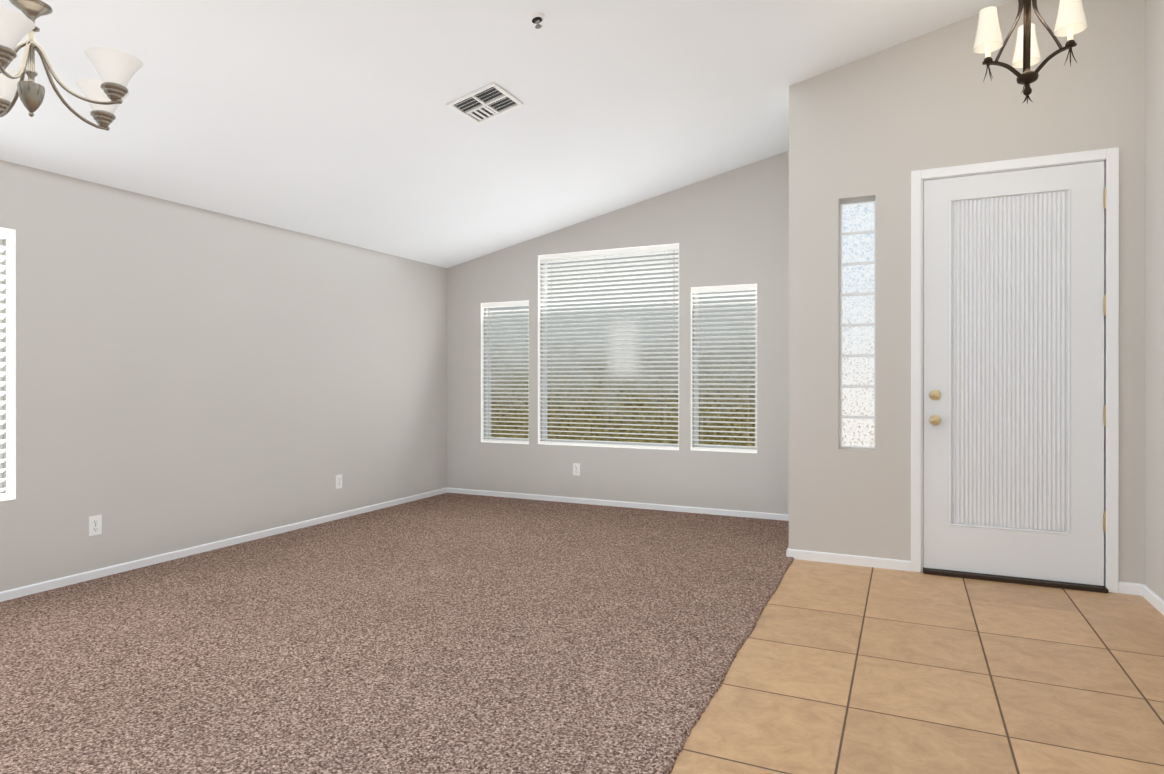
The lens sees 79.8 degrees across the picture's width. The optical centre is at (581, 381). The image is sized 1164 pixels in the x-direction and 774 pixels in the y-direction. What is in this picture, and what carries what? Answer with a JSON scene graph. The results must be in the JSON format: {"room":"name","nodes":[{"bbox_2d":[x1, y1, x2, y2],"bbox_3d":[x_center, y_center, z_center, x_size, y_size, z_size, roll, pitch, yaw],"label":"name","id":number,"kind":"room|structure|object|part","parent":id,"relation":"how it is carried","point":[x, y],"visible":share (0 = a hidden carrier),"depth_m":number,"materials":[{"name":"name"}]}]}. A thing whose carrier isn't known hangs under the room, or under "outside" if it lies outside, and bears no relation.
{"room":"empty living room","nodes":[
{"label":"empty living room","id":0,"kind":"room"},
{"bbox_2d":[0,160,446,591],"bbox_3d":[-3.509,-0.798,2.930,0.160,3.950,9.600,0,0,25],"label":"wall","id":1,"kind":"structure","parent":0,"point":[187,376],"depth_m":4.67,"materials":[{"name":"beige paint"}]},
{"bbox_2d":[0,227,15,500],"bbox_3d":[-3.387,-0.089,3.211,0.174,1.449,1.249,0,0,25],"label":"window","id":2,"kind":"structure","parent":1,"relation":"in","point":[11,366],"depth_m":3.76,"materials":[{"name":"white plastic"}]},
{"bbox_2d":[0,229,8,498],"bbox_3d":[-3.385,-0.090,3.210,0.060,1.441,1.238,0,0,25],"label":"window blind","id":3,"kind":"object","parent":2,"relation":"attached to","point":[4,234],"visible":1,"depth_m":3.75,"materials":[{"name":"white plastic"}]},
{"bbox_2d":[89,515,101,535],"bbox_3d":[-2.870,0.851,4.102,0.009,0.115,0.070,0,0,25],"label":"electrical outlet","id":4,"kind":"object","parent":1,"relation":"attached to","point":[95,524],"visible":1,"depth_m":4.10,"materials":[{"name":"white plastic"}]},
{"bbox_2d":[0,488,446,601],"bbox_3d":[-3.433,1.146,2.891,0.013,0.062,9.587,0,0,25],"label":"baseboard","id":5,"kind":"structure","parent":1,"relation":"attached to","point":[66,581],"depth_m":4.62,"materials":[{"name":"white wood"}]},
{"bbox_2d":[336,474,341,488],"bbox_3d":[-2.047,0.847,5.862,0.009,0.115,0.070,0,0,25],"label":"electrical outlet","id":6,"kind":"object","parent":1,"relation":"attached to","point":[338,481],"visible":1,"depth_m":5.86,"materials":[{"name":"white plastic"}]},
{"bbox_2d":[0,493,793,773],"bbox_3d":[-1.776,1.196,2.212,3.910,0.064,9.760,0,0,25],"label":"floor carpet","id":7,"kind":"object","parent":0,"point":[451,633],"visible":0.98,"depth_m":3.05,"materials":[{"name":"brown carpet"}]},
{"bbox_2d":[0,0,1012,267],"bbox_3d":[-0.936,-1.823,1.728,5.840,1.382,9.920,0,0,25],"label":"ceiling","id":8,"kind":"structure","parent":0,"point":[338,120],"depth_m":3.98,"materials":[{"name":"white paint"}]},
{"bbox_2d":[0,0,143,130],"bbox_3d":[-1.646,-1.196,2.080,0.588,0.824,0.594,0,0,25],"label":"chandelier","id":9,"kind":"object","parent":8,"relation":"hanging from","point":[109,92],"visible":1,"depth_m":2.06,"materials":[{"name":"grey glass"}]},
{"bbox_2d":[446,82,522,124],"bbox_3d":[-0.563,-1.619,4.070,0.324,0.080,0.330,0,0,25],"label":"ceiling vent","id":10,"kind":"object","parent":8,"relation":"in","point":[486,102],"visible":0.92,"depth_m":4.06,"materials":[{"name":"white metal"}]},
{"bbox_2d":[529,13,544,28],"bbox_3d":[-0.219,-1.736,3.364,0.079,0.057,0.080,0,0,25],"label":"sprinkler","id":11,"kind":"object","parent":8,"relation":"attached to","point":[537,19],"visible":0.94,"depth_m":3.35,"materials":[{"name":"white"}]},
{"bbox_2d":[973,0,1086,103],"bbox_3d":[2.061,-1.756,3.245,0.430,0.945,0.404,0,0,25],"label":"bronze chandelier","id":12,"kind":"object","parent":8,"relation":"hanging from","point":[1071,21],"visible":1,"depth_m":3.19,"materials":[{"name":"brown metal"}]},
{"bbox_3d":[2.061,-1.625,3.245,0.430,0.172,0.404,0,0,25],"label":"lamp shade","id":13,"kind":"part","parent":12,"relation":"part of","materials":[{"name":"glass"}]},
{"bbox_2d":[447,151,788,514],"bbox_3d":[0.273,-0.803,6.550,3.950,3.950,0.160,0,0,25],"label":"wall","id":14,"kind":"structure","parent":0,"point":[731,227],"depth_m":6.21,"materials":[{"name":"beige paint"}]},
{"bbox_2d":[481,300,528,443],"bbox_3d":[-0.747,-0.086,7.014,0.559,1.414,0.134,0,0,25],"label":"window","id":15,"kind":"structure","parent":14,"relation":"in","point":[488,382],"depth_m":7.10,"materials":[{"name":"white plastic"}]},
{"bbox_3d":[-0.758,-0.074,6.991,0.394,1.350,0.056,0,0,25],"label":"blind cord","id":16,"kind":"part","parent":15,"relation":"part of","materials":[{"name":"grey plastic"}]},
{"bbox_2d":[482,301,528,443],"bbox_3d":[-0.758,-0.088,6.991,0.548,1.406,0.060,0,0,25],"label":"window blind","id":17,"kind":"object","parent":15,"relation":"attached to","point":[506,304],"visible":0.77,"depth_m":6.99,"materials":[{"name":"white plastic"}]},
{"bbox_2d":[573,463,579,475],"bbox_3d":[-0.053,0.839,6.611,0.070,0.115,0.009,0,0,25],"label":"outlet","id":18,"kind":"object","parent":14,"relation":"attached to","point":[576,468],"visible":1,"depth_m":6.61,"materials":[{"name":"white plastic"}]},
{"bbox_2d":[538,243,678,449],"bbox_3d":[0.245,-0.306,6.551,1.429,1.844,0.134,0,0,25],"label":"window","id":19,"kind":"structure","parent":14,"relation":"in","point":[544,390],"depth_m":6.80,"materials":[{"name":"white plastic"}]},
{"bbox_3d":[0.275,-0.293,6.502,1.242,1.780,0.068,0,0,25],"label":"blind cord","id":20,"kind":"part","parent":19,"relation":"part of","materials":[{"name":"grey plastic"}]},
{"bbox_2d":[539,244,678,449],"bbox_3d":[0.234,-0.307,6.527,1.418,1.836,0.060,0,0,25],"label":"window blind","id":21,"kind":"object","parent":19,"relation":"attached to","point":[614,253],"visible":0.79,"depth_m":6.50,"materials":[{"name":"white plastic"}]},
{"bbox_2d":[447,488,788,520],"bbox_3d":[0.230,1.141,6.477,3.617,0.062,0.013,0,0,25],"label":"baseboard","id":22,"kind":"structure","parent":14,"relation":"attached to","point":[761,515],"depth_m":6.38,"materials":[{"name":"white wood"}]},
{"bbox_2d":[691,284,756,452],"bbox_3d":[1.251,-0.108,6.081,0.579,1.439,0.134,0,0,25],"label":"window","id":23,"kind":"structure","parent":14,"relation":"in","point":[696,391],"depth_m":6.16,"materials":[{"name":"white plastic"}]},
{"bbox_2d":[692,284,756,451],"bbox_3d":[1.240,-0.109,6.058,0.568,1.431,0.060,0,0,25],"label":"window blind","id":24,"kind":"object","parent":23,"relation":"attached to","point":[724,288],"visible":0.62,"depth_m":6.05,"materials":[{"name":"white plastic"}]},
{"bbox_3d":[1.240,-0.095,6.058,0.408,1.375,0.056,0,0,25],"label":"blind cord","id":25,"kind":"part","parent":23,"relation":"part of","materials":[{"name":"grey plastic"}]},
{"bbox_2d":[670,559,1163,773],"bbox_3d":[0.544,1.205,0.439,2.065,0.050,8.510,0,0,25],"label":"floor","id":26,"kind":"structure","parent":0,"point":[834,668],"depth_m":2.72,"materials":[{"name":"tile"}]},
{"bbox_2d":[789,0,1144,583],"bbox_3d":[2.334,-0.800,4.252,2.050,3.950,0.160,0,0,25],"label":"wall","id":27,"kind":"structure","parent":0,"point":[878,127],"depth_m":4.33,"materials":[{"name":"beige paint"}]},
{"bbox_2d":[788,549,910,570],"bbox_3d":[1.700,1.143,4.455,0.732,0.062,0.013,0,0,25],"label":"baseboard","id":28,"kind":"structure","parent":27,"relation":"attached to","point":[876,562],"depth_m":4.44,"materials":[{"name":"white wood"}]},
{"bbox_2d":[841,201,874,447],"bbox_3d":[1.827,-0.368,4.596,0.218,1.613,0.067,0,0,25],"label":"glass block","id":29,"kind":"object","parent":27,"relation":"attached to","point":[857,324],"visible":1,"depth_m":4.57,"materials":[{"name":"grey"}]},
{"bbox_2d":[923,161,1105,585],"bbox_3d":[2.511,-0.043,4.071,0.920,2.379,0.117,0,0,25],"label":"door","id":30,"kind":"structure","parent":27,"relation":"in","point":[1013,367],"depth_m":4.08,"materials":[{"name":"white wood"}]},
{"bbox_3d":[2.515,-0.117,4.044,0.890,1.932,0.073,0,0,25],"label":"door hardware","id":31,"kind":"part","parent":30,"relation":"part of","materials":[{"name":"gold metal"}]},
{"bbox_2d":[911,147,1118,592],"bbox_3d":[2.537,-0.060,4.149,1.040,2.470,0.175,0,0,25],"label":"door frame","id":32,"kind":"structure","parent":27,"relation":"attached to","point":[1109,157],"depth_m":3.93,"materials":[{"name":"white wood"}]},
{"bbox_2d":[923,567,1108,592],"bbox_3d":[2.538,1.163,4.134,0.921,0.024,0.203,0,0,25],"label":"door sill","id":33,"kind":"structure","parent":27,"relation":"attached to","point":[1029,581],"depth_m":4.04,"materials":[{"name":"brown metal"}]},
{"bbox_2d":[1119,582,1141,595],"bbox_3d":[3.022,1.144,3.838,0.105,0.062,0.013,0,0,25],"label":"baseboard","id":34,"kind":"structure","parent":27,"relation":"attached to","point":[1130,588],"depth_m":3.83,"materials":[{"name":"white wood"}]},
{"bbox_2d":[1144,0,1163,600],"bbox_3d":[1.381,-0.795,-0.021,0.160,3.950,8.390,0,0,25],"label":"wall","id":35,"kind":"structure","parent":0,"point":[1154,340],"depth_m":3.66,"materials":[{"name":"beige paint"}]},
{"bbox_2d":[1142,584,1163,614],"bbox_3d":[1.303,1.149,0.018,0.013,0.062,8.390,0,0,25],"label":"baseboard","id":36,"kind":"structure","parent":35,"relation":"attached to","point":[1150,596],"depth_m":3.64,"materials":[{"name":"white wood"}]},
{"label":"outside","id":37,"kind":"structure","parent":0,"visible":0},
{"bbox_2d":[491,250,851,447],"bbox_3d":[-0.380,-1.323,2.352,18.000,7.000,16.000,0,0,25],"label":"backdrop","id":38,"kind":"structure","parent":37,"point":[635,391],"depth_m":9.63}
]}

